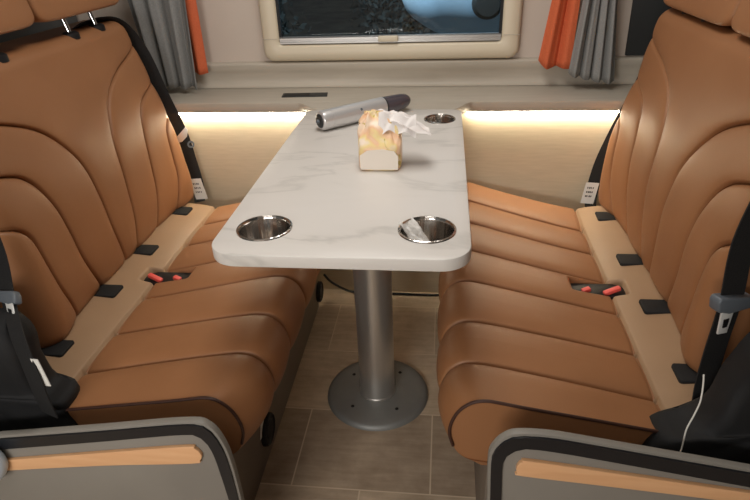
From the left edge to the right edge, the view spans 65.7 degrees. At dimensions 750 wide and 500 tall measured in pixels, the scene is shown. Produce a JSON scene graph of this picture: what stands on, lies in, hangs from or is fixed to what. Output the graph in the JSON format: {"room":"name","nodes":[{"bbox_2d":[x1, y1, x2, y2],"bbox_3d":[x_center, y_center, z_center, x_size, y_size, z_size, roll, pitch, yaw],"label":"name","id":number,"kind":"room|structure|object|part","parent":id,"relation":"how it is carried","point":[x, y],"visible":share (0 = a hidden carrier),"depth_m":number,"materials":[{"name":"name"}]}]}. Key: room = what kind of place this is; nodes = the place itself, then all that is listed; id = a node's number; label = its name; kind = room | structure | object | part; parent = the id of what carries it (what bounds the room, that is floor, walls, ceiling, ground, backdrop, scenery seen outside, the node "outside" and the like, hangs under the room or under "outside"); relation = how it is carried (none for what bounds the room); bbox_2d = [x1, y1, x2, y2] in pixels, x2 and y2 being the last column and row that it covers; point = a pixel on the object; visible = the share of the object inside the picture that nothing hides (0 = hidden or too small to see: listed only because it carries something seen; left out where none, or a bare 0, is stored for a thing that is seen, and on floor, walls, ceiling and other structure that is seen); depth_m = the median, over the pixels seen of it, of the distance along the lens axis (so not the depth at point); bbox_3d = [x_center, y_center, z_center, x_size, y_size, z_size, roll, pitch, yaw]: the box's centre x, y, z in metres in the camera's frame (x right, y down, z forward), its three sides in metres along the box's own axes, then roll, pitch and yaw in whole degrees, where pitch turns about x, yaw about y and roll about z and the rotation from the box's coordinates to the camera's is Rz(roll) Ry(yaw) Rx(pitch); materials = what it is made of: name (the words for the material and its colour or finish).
{"room":"motorhome interior","nodes":[
{"label":"motorhome interior","id":0,"kind":"room"},
{"bbox_2d":[0,15,77,42],"bbox_3d":[-1.187,-0.259,1.077,0.030,1.960,2.260,1,30,6],"label":"wall","id":1,"kind":"structure","parent":0,"point":[36,27],"depth_m":1.84,"materials":[{"name":"grey"}]},
{"bbox_2d":[76,0,643,61],"bbox_3d":[0.219,-1.155,1.734,3.200,1.145,0.040,1,30,6],"label":"wall","id":2,"kind":"structure","parent":0,"point":[231,30],"depth_m":2.00,"materials":[{"name":"beige paint"}]},
{"bbox_2d":[258,0,522,60],"bbox_3d":[0.036,-0.947,1.834,0.872,0.672,0.052,1,30,6],"label":"window","id":3,"kind":"structure","parent":2,"relation":"in","point":[504,43],"depth_m":1.96,"materials":[{"name":"beige plastic"}]},
{"bbox_3d":[0.044,-0.709,1.947,0.067,0.019,0.016,1,30,6],"label":"rail pull","id":4,"kind":"part","parent":3,"relation":"part of","materials":[{"name":"beige plastic"}]},
{"bbox_3d":[0.045,-0.713,1.962,0.746,0.023,0.022,1,30,6],"label":"blind rail","id":5,"kind":"part","parent":3,"relation":"part of","materials":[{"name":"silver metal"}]},
{"bbox_2d":[150,56,643,88],"bbox_3d":[0.239,-0.618,2.011,3.200,0.085,0.065,1,30,6],"label":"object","id":6,"kind":"structure","parent":2,"relation":"attached to","point":[518,70],"depth_m":2.01,"materials":[{"name":"beige plastic"}]},
{"bbox_2d":[625,0,671,55],"bbox_3d":[1.281,-0.924,1.701,0.973,0.671,0.012,1,30,6],"label":"trim","id":7,"kind":"structure","parent":2,"relation":"attached to","point":[644,16],"depth_m":1.86,"materials":[{"name":"grey"}]},
{"bbox_2d":[255,289,475,499],"bbox_3d":[0.102,0.839,1.072,3.200,0.040,2.850,1,30,6],"label":"floor","id":8,"kind":"structure","parent":0,"point":[314,455],"depth_m":1.60,"materials":[{"name":"brown tile"}]},
{"bbox_2d":[0,0,323,499],"bbox_3d":[-0.610,-0.110,1.455,0.859,1.289,1.188,1,30,6],"label":"seat","id":9,"kind":"object","parent":8,"relation":"on","point":[136,363],"depth_m":1.33,"materials":[{"name":"beige leather"}]},
{"bbox_3d":[-0.757,0.406,1.105,0.108,0.108,0.044,1,30,6],"label":"round cap","id":10,"kind":"part","parent":9,"relation":"part of","materials":[{"name":"white plastic"}]},
{"bbox_3d":[-0.815,-0.591,1.532,0.039,0.119,0.012,1,30,6],"label":"post","id":11,"kind":"part","parent":9,"relation":"part of","materials":[{"name":"silver metal"}]},
{"bbox_3d":[-0.800,-0.656,1.646,0.039,0.119,0.012,1,30,6],"label":"post","id":12,"kind":"part","parent":9,"relation":"part of","materials":[{"name":"silver metal"}]},
{"bbox_3d":[-0.798,-0.237,1.555,0.243,0.602,0.860,1,30,6],"label":"backrest","id":13,"kind":"part","parent":9,"relation":"part of","materials":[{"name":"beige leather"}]},
{"bbox_3d":[-0.667,0.503,1.187,0.833,0.488,0.014,1,30,6],"label":"panel","id":14,"kind":"part","parent":9,"relation":"part of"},
{"bbox_3d":[-0.653,-0.389,1.967,0.047,0.051,0.008,-2,29,0],"label":"latch plate","id":15,"kind":"part","parent":9,"relation":"part of","materials":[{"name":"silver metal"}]},
{"bbox_2d":[45,203,320,447],"bbox_3d":[-0.480,0.087,1.628,0.631,0.166,1.055,1,30,6],"label":"seat cushion","id":16,"kind":"object","parent":9,"relation":"on","point":[164,328],"depth_m":1.33,"materials":[{"name":"brown leather"}]},
{"bbox_2d":[212,109,471,430],"bbox_3d":[-0.009,0.112,1.574,0.473,0.743,0.903,1,30,6],"label":"dining table","id":17,"kind":"object","parent":8,"relation":"on","point":[313,205],"visible":1,"depth_m":1.26,"materials":[{"name":"stone"}]},
{"bbox_2d":[316,94,410,129],"bbox_3d":[-0.031,-0.403,1.681,0.322,0.055,0.056,-21,34,-30],"label":"vacuum","id":18,"kind":"object","parent":17,"relation":"on","point":[339,116],"visible":0.91,"depth_m":1.64,"materials":[{"name":"silver metal"}]},
{"bbox_3d":[0.008,0.426,1.755,0.304,0.016,0.304,1,30,6],"label":"plate","id":19,"kind":"part","parent":17,"relation":"part of","materials":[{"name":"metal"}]},
{"bbox_2d":[357,109,431,170],"bbox_3d":[0.045,-0.261,1.348,0.173,0.129,0.102,1,30,6],"label":"pack","id":20,"kind":"object","parent":17,"relation":"on","point":[379,132],"visible":1,"depth_m":1.32,"materials":[{"name":"beige"}]},
{"bbox_2d":[398,217,428,240],"bbox_3d":[0.077,-0.028,1.087,0.033,0.039,0.072,-19,33,-27],"label":"wrapper","id":21,"kind":"object","parent":17,"relation":"in","point":[412,228],"visible":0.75,"depth_m":1.09,"materials":[{"name":"white"}]},
{"bbox_2d":[323,274,438,295],"bbox_3d":[0.053,0.134,2.207,0.506,0.077,0.022,1,30,7],"label":"cable","id":22,"kind":"object","parent":8,"relation":"on","point":[324,275],"visible":0.61,"depth_m":2.21,"materials":[{"name":"black plastic"}]},
{"bbox_2d":[436,0,749,499],"bbox_3d":[0.605,-0.078,1.347,0.904,1.251,1.151,1,30,6],"label":"seat","id":23,"kind":"object","parent":8,"relation":"on","point":[576,348],"visible":0.95,"depth_m":1.20,"materials":[{"name":"beige leather"}]},
{"bbox_2d":[436,182,693,462],"bbox_3d":[0.483,0.098,1.525,0.631,0.171,1.041,1,30,6],"label":"seat cushion","id":24,"kind":"object","parent":23,"relation":"on","point":[558,318],"depth_m":1.29,"materials":[{"name":"brown leather"}]},
{"bbox_3d":[0.603,0.524,1.040,0.812,0.504,0.014,1,30,6],"label":"panel","id":25,"kind":"part","parent":23,"relation":"part of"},
{"bbox_3d":[0.767,-0.203,1.380,0.215,0.602,0.860,1,30,6],"label":"backrest","id":26,"kind":"part","parent":23,"relation":"part of","materials":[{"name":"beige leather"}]},
{"bbox_2d":[680,374,704,451],"bbox_3d":[0.532,0.284,0.977,0.010,0.189,0.008,1,30,6],"label":"thread","id":27,"kind":"object","parent":23,"relation":"hanging from","point":[690,421],"visible":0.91,"depth_m":0.97,"materials":[{"name":"white fabric"}]},
{"bbox_2d":[167,112,618,292],"bbox_3d":[0.234,-0.154,2.059,3.200,0.712,0.030,1,30,6],"label":"wall","id":28,"kind":"structure","parent":0,"point":[547,157],"depth_m":1.96,"materials":[{"name":"beige paint"}]},
{"bbox_2d":[167,84,632,113],"bbox_3d":[0.089,-0.488,1.915,2.290,0.043,0.292,1,30,6],"label":"window ledge","id":29,"kind":"object","parent":28,"relation":"attached to","point":[464,99],"depth_m":1.91,"materials":[{"name":"grey plastic"}]},
{"bbox_2d":[128,0,196,89],"bbox_3d":[-0.725,-0.936,1.841,0.225,0.843,0.037,1,30,6],"label":"curtain","id":30,"kind":"object","parent":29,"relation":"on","point":[162,25],"visible":0.9,"depth_m":1.96,"materials":[{"name":"grey fabric"}]},
{"bbox_2d":[185,0,207,74],"bbox_3d":[-0.634,-0.967,1.848,0.068,0.802,0.016,4,30,11],"label":"curtain","id":31,"kind":"object","parent":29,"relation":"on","point":[199,58],"visible":0.63,"depth_m":1.98,"materials":[{"name":"orange fabric"}]},
{"bbox_3d":[-0.489,-0.462,1.946,0.575,0.009,0.017,1,30,6],"label":"light strip","id":32,"kind":"part","parent":29,"relation":"part of","materials":[{"name":"white plastic"}]},
{"bbox_2d":[179,112,305,113],"bbox_3d":[-0.489,-0.460,1.947,0.569,0.004,0.013,1,30,6],"label":"diffuser","id":33,"kind":"object","parent":29,"relation":"attached to","point":[179,112],"depth_m":1.93,"materials":[{"name":"white plastic"}]},
{"bbox_2d":[282,92,327,97],"bbox_3d":[-0.237,-0.525,1.966,0.157,0.003,0.048,0,29,4],"label":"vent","id":34,"kind":"object","parent":29,"relation":"attached to","point":[284,94],"depth_m":1.96,"materials":[{"name":"grey"}]},
{"bbox_2d":[468,111,618,112],"bbox_3d":[0.604,-0.436,1.825,0.619,0.004,0.013,1,30,6],"label":"diffuser","id":35,"kind":"object","parent":29,"relation":"attached to","point":[468,111],"depth_m":1.83,"materials":[{"name":"white plastic"}]},
{"bbox_3d":[0.604,-0.438,1.823,0.625,0.009,0.017,1,30,6],"label":"light strip","id":36,"kind":"part","parent":29,"relation":"part of","materials":[{"name":"white plastic"}]},
{"bbox_2d":[538,0,579,68],"bbox_3d":[0.575,-0.941,1.708,0.109,0.797,0.030,1,30,6],"label":"curtain","id":37,"kind":"object","parent":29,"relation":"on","point":[557,46],"visible":1,"depth_m":1.85,"materials":[{"name":"orange fabric"}]},
{"bbox_2d":[568,0,617,83],"bbox_3d":[0.686,-0.907,1.682,0.148,0.839,0.035,1,30,6],"label":"curtain","id":38,"kind":"object","parent":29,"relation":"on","point":[593,54],"visible":1,"depth_m":1.82,"materials":[{"name":"grey fabric"}]},
{"label":"outside","id":39,"kind":"structure","parent":0,"visible":0},
{"bbox_2d":[279,0,437,36],"bbox_3d":[1.390,-4.418,11.546,18.000,0.050,19.400,1,30,6],"label":"ground","id":40,"kind":"structure","parent":39,"point":[324,17],"depth_m":13.19,"materials":[{"name":"black"}]},
{"bbox_2d":[279,0,310,36],"bbox_3d":[-1.399,-2.037,5.940,1.584,1.671,1.246,1,30,6],"label":"bush","id":41,"kind":"object","parent":40,"relation":"on","point":[302,26],"visible":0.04,"depth_m":5.88,"materials":[{"name":"green plant"}]},
{"bbox_2d":[348,0,439,34],"bbox_3d":[0.395,-2.651,7.004,1.440,1.573,1.159,1,30,6],"label":"bush","id":42,"kind":"object","parent":40,"relation":"on","point":[403,17],"visible":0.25,"depth_m":6.82,"materials":[{"name":"green plant"}]},
{"bbox_2d":[402,0,500,33],"bbox_3d":[0.774,-1.352,3.957,1.244,2.098,0.876,1,30,6],"label":"trailer","id":43,"kind":"object","parent":40,"relation":"on","point":[440,16],"visible":0.3,"depth_m":3.61,"materials":[{"name":"blue metal"}]},
{"bbox_2d":[472,0,500,19],"bbox_3d":[0.671,-1.468,3.455,0.190,0.190,0.100,1,30,6],"label":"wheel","id":44,"kind":"object","parent":43,"relation":"attached to","point":[483,9],"depth_m":3.43,"materials":[{"name":"black"}]}
]}

